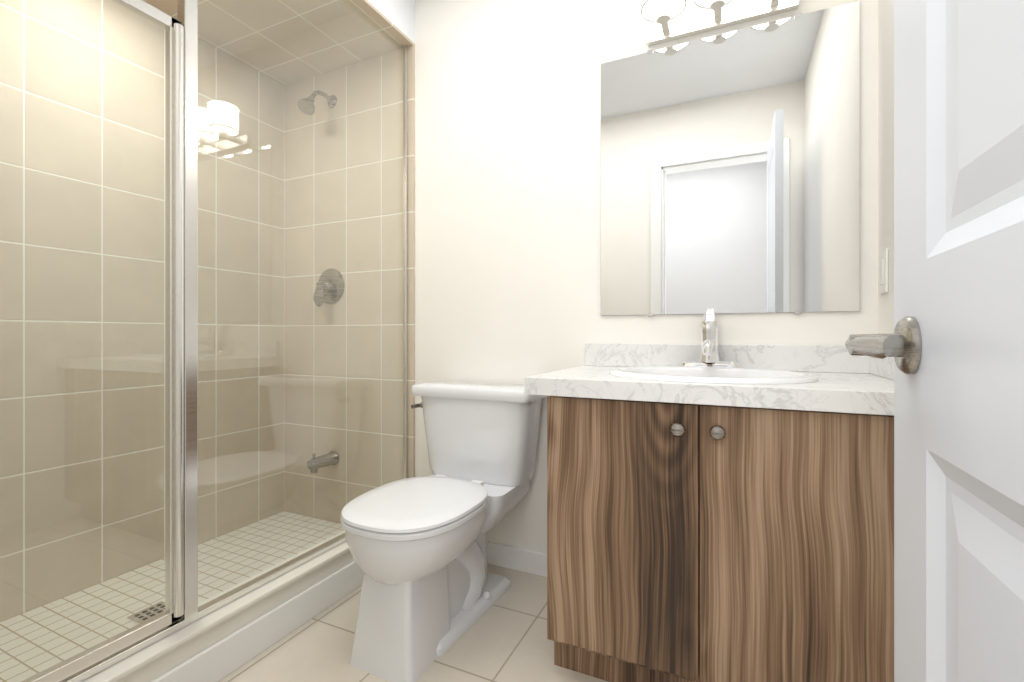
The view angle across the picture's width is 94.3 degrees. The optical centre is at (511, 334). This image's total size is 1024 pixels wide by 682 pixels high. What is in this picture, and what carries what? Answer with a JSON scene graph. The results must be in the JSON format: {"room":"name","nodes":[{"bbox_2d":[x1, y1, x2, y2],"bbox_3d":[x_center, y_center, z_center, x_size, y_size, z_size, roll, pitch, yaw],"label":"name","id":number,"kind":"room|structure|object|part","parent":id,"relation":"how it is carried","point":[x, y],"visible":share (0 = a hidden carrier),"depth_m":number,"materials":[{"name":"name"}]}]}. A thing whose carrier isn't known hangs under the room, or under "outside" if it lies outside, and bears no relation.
{"room":"bathroom","nodes":[
{"label":"bathroom","id":0,"kind":"room"},
{"bbox_2d":[143,0,412,85],"bbox_3d":[-1.123,-1.264,1.517,0.798,0.012,1.576,0,0,25],"label":"ceiling","id":1,"kind":"structure","parent":0,"point":[287,42],"depth_m":1.98,"materials":[{"name":"beige tile"}]},
{"bbox_2d":[368,0,414,42],"bbox_3d":[-1.129,-1.390,1.519,0.810,0.240,1.600,0,0,25],"label":"ceiling bulkhead","id":2,"kind":"object","parent":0,"point":[401,13],"depth_m":1.98,"materials":[{"name":"white paint"}]},
{"bbox_2d":[218,564,607,681],"bbox_3d":[-0.628,0.970,0.652,2.750,0.100,3.050,0,0,25],"label":"floor","id":3,"kind":"structure","parent":0,"point":[509,642],"depth_m":1.38,"materials":[{"name":"tile"}]},
{"bbox_2d":[0,511,344,681],"bbox_3d":[-1.166,0.905,1.537,0.703,0.030,1.576,0,0,25],"label":"floor","id":4,"kind":"structure","parent":3,"relation":"on","point":[33,641],"depth_m":1.62,"materials":[{"name":"tile"}]},
{"bbox_2d":[127,601,164,623],"bbox_3d":[-1.142,0.888,1.514,0.100,0.004,0.100,0,0,25],"label":"shower drain","id":5,"kind":"object","parent":4,"relation":"on","point":[156,609],"visible":0.69,"depth_m":1.51,"materials":[{"name":"silver metal"}]},
{"bbox_2d":[82,530,348,681],"bbox_3d":[-0.798,0.762,1.365,0.125,0.016,1.576,0,0,25],"label":"shower curb","id":6,"kind":"object","parent":3,"relation":"on","point":[154,651],"depth_m":1.28,"materials":[{"name":"beige stone"}]},
{"bbox_2d":[151,561,362,681],"bbox_3d":[-0.745,0.870,1.345,0.013,0.100,1.568,0,0,25],"label":"curb","id":7,"kind":"object","parent":3,"relation":"on","point":[214,663],"visible":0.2,"depth_m":1.38,"materials":[{"name":"paint"}]},
{"bbox_2d":[117,551,353,681],"bbox_3d":[-0.800,0.845,1.366,0.105,0.150,1.576,0,0,25],"label":"sill","id":8,"kind":"structure","parent":7,"relation":"on","point":[165,663],"depth_m":1.30,"materials":[{"name":"white stone"}]},
{"bbox_2d":[21,0,406,681],"bbox_3d":[-0.790,-0.252,1.361,0.048,2.012,1.576,0,0,25],"label":"frame","id":9,"kind":"object","parent":8,"relation":"on","point":[182,609],"visible":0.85,"depth_m":1.21,"materials":[{"name":"silver metal"}]},
{"bbox_3d":[-0.989,-0.036,0.951,0.024,1.537,0.615,0,0,25],"label":"door frame","id":10,"kind":"part","parent":9,"relation":"part of","materials":[{"name":"silver metal"}]},
{"bbox_3d":[-0.847,-0.036,1.207,0.022,1.497,0.022,0,0,25],"label":"door pull","id":11,"kind":"part","parent":9,"relation":"part of","materials":[{"name":"silver metal"}]},
{"bbox_2d":[341,380,546,681],"bbox_3d":[-0.230,0.564,1.567,0.491,0.749,0.725,0,0,25],"label":"toilet","id":12,"kind":"object","parent":3,"relation":"on","point":[418,544],"visible":1,"depth_m":1.43,"materials":[{"name":"white ceramic"}]},
{"bbox_3d":[-0.287,0.522,1.444,0.376,0.019,0.452,0,0,25],"label":"seat","id":13,"kind":"part","parent":12,"relation":"part of","materials":[{"name":"white plastic"}]},
{"bbox_3d":[-0.362,0.275,1.840,0.020,0.023,0.067,0,0,25],"label":"lever","id":14,"kind":"part","parent":12,"relation":"part of","materials":[{"name":"silver metal"}]},
{"bbox_3d":[-0.122,0.210,1.797,0.490,0.040,0.218,0,0,25],"label":"lid","id":15,"kind":"part","parent":12,"relation":"part of","materials":[{"name":"white ceramic"}]},
{"bbox_3d":[-0.121,0.382,1.800,0.464,0.304,0.200,0,0,25],"label":"tank","id":16,"kind":"part","parent":12,"relation":"part of","materials":[{"name":"white ceramic"}]},
{"bbox_2d":[524,308,893,681],"bbox_3d":[0.545,0.416,1.317,0.880,1.008,0.548,0,0,25],"label":"vanity","id":17,"kind":"object","parent":3,"relation":"on","point":[716,512],"visible":0.94,"depth_m":1.10,"materials":[{"name":"brown wood"}]},
{"bbox_3d":[0.271,0.484,1.187,0.362,0.641,0.017,0,0,25],"label":"door","id":18,"kind":"part","parent":17,"relation":"part of","materials":[{"name":"brown wood"}]},
{"bbox_2d":[524,365,893,415],"bbox_3d":[0.546,0.136,1.319,0.880,0.045,0.543,0,0,25],"label":"countertop","id":19,"kind":"structure","parent":17,"relation":"on","point":[857,393],"depth_m":1.08,"materials":[{"name":"stone"}]},
{"bbox_2d":[678,308,741,367],"bbox_3d":[0.607,0.013,1.468,0.190,0.201,0.191,0,0,25],"label":"faucet","id":20,"kind":"object","parent":19,"relation":"on","point":[706,354],"depth_m":1.51,"materials":[{"name":"silver metal"}]},
{"bbox_2d":[609,366,818,383],"bbox_3d":[0.528,0.177,1.298,0.524,0.155,0.410,0,0,25],"label":"sink","id":21,"kind":"object","parent":19,"relation":"in","point":[676,374],"depth_m":1.29,"materials":[{"name":"white ceramic"}]},
{"bbox_3d":[0.642,0.484,1.014,0.448,0.641,0.017,0,0,25],"label":"door","id":22,"kind":"part","parent":17,"relation":"part of","materials":[{"name":"brown wood"}]},
{"bbox_2d":[415,0,877,553],"bbox_3d":[-0.022,-0.295,1.952,2.750,2.430,0.120,0,0,25],"label":"wall","id":23,"kind":"structure","parent":0,"point":[508,92],"depth_m":1.84,"materials":[{"name":"paint"}]},
{"bbox_2d":[284,42,414,523],"bbox_3d":[-0.788,-0.175,2.236,0.798,2.190,0.012,0,0,25],"label":"tiled wall","id":24,"kind":"structure","parent":23,"relation":"attached to","point":[343,163],"depth_m":2.22,"materials":[{"name":"beige tile"}]},
{"bbox_2d":[297,90,336,114],"bbox_3d":[-0.894,-1.067,2.177,0.076,0.146,0.190,0,0,25],"label":"shower head","id":25,"kind":"object","parent":24,"relation":"attached to","point":[306,105],"visible":1,"depth_m":2.14},
{"bbox_2d":[307,451,338,473],"bbox_3d":[-0.876,0.582,2.195,0.068,0.086,0.140,0,0,25],"label":"tub spout","id":26,"kind":"object","parent":24,"relation":"attached to","point":[332,458],"visible":1,"depth_m":2.17,"materials":[{"name":"silver metal"}]},
{"bbox_2d":[314,268,344,306],"bbox_3d":[-0.881,-0.223,2.228,0.172,0.186,0.083,0,0,25],"label":"shower valve","id":27,"kind":"object","parent":24,"relation":"attached to","point":[330,285],"visible":1,"depth_m":2.23,"materials":[{"name":"silver metal"}]},
{"bbox_2d":[487,541,546,576],"bbox_3d":[-0.053,0.877,1.893,0.777,0.085,0.013,0,0,25],"label":"baseboard","id":28,"kind":"structure","parent":23,"relation":"attached to","point":[528,561],"depth_m":1.85,"materials":[{"name":"paint"}]},
{"bbox_2d":[641,0,798,45],"bbox_3d":[0.641,-1.095,1.480,0.459,0.179,0.174,0,0,25],"label":"sconce","id":29,"kind":"object","parent":23,"relation":"attached to","point":[660,11],"visible":1,"depth_m":1.53,"materials":[{"name":"white"}]},
{"bbox_2d":[601,1,859,315],"bbox_3d":[0.671,-0.525,1.557,0.770,0.922,0.006,0,0,25],"label":"mirror","id":30,"kind":"object","parent":23,"relation":"attached to","point":[730,162],"visible":1,"depth_m":1.53,"materials":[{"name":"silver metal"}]},
{"bbox_2d":[585,343,893,379],"bbox_3d":[0.557,0.072,1.331,0.867,0.082,0.513,0,0,25],"label":"backsplash","id":31,"kind":"structure","parent":23,"relation":"attached to","point":[796,358],"depth_m":1.49,"materials":[{"name":"stone"}]},
{"bbox_2d":[878,0,893,333],"bbox_3d":[0.756,-0.295,0.580,0.120,2.430,1.710,0,0,25],"label":"wall","id":32,"kind":"structure","parent":0,"point":[885,7],"depth_m":1.30,"materials":[{"name":"paint"}]},
{"bbox_2d":[879,249,887,293],"bbox_3d":[1.028,-0.173,1.317,0.008,0.117,0.072,0,0,25],"label":"light switch","id":33,"kind":"object","parent":32,"relation":"attached to","point":[883,256],"visible":1,"depth_m":1.30,"materials":[{"name":"white plastic"}]},
{"bbox_3d":[-0.747,-0.295,0.398,2.450,2.430,0.110,0,0,25],"label":"wall","id":34,"kind":"structure","parent":0,"visible":0},
{"bbox_3d":[-0.073,-0.098,0.083,0.676,2.035,0.120,0,0,25],"label":"door","id":35,"kind":"structure","parent":34,"relation":"in","visible":0},
{"bbox_2d":[894,0,1023,681],"bbox_3d":[0.363,-0.091,0.303,0.035,2.007,0.640,0,0,25],"label":"bathroom door","id":36,"kind":"structure","parent":35,"relation":"attached to","point":[959,64],"depth_m":0.44,"materials":[{"name":"white wood"}]},
{"bbox_2d":[845,316,921,373],"bbox_3d":[0.453,0.012,0.495,0.157,0.066,0.151,0,0,25],"label":"door lever","id":37,"kind":"object","parent":36,"relation":"attached to","point":[905,344],"depth_m":0.52,"materials":[{"name":"silver metal"}]},
{"bbox_3d":[-1.573,-0.295,1.666,0.120,2.430,1.710,0,0,25],"label":"wall","id":38,"kind":"structure","parent":0,"visible":0},
{"bbox_2d":[0,0,283,621],"bbox_3d":[-1.490,-0.175,1.688,0.012,2.190,1.600,0,0,25],"label":"wall","id":39,"kind":"structure","parent":38,"relation":"attached to","point":[82,82],"depth_m":1.74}
]}

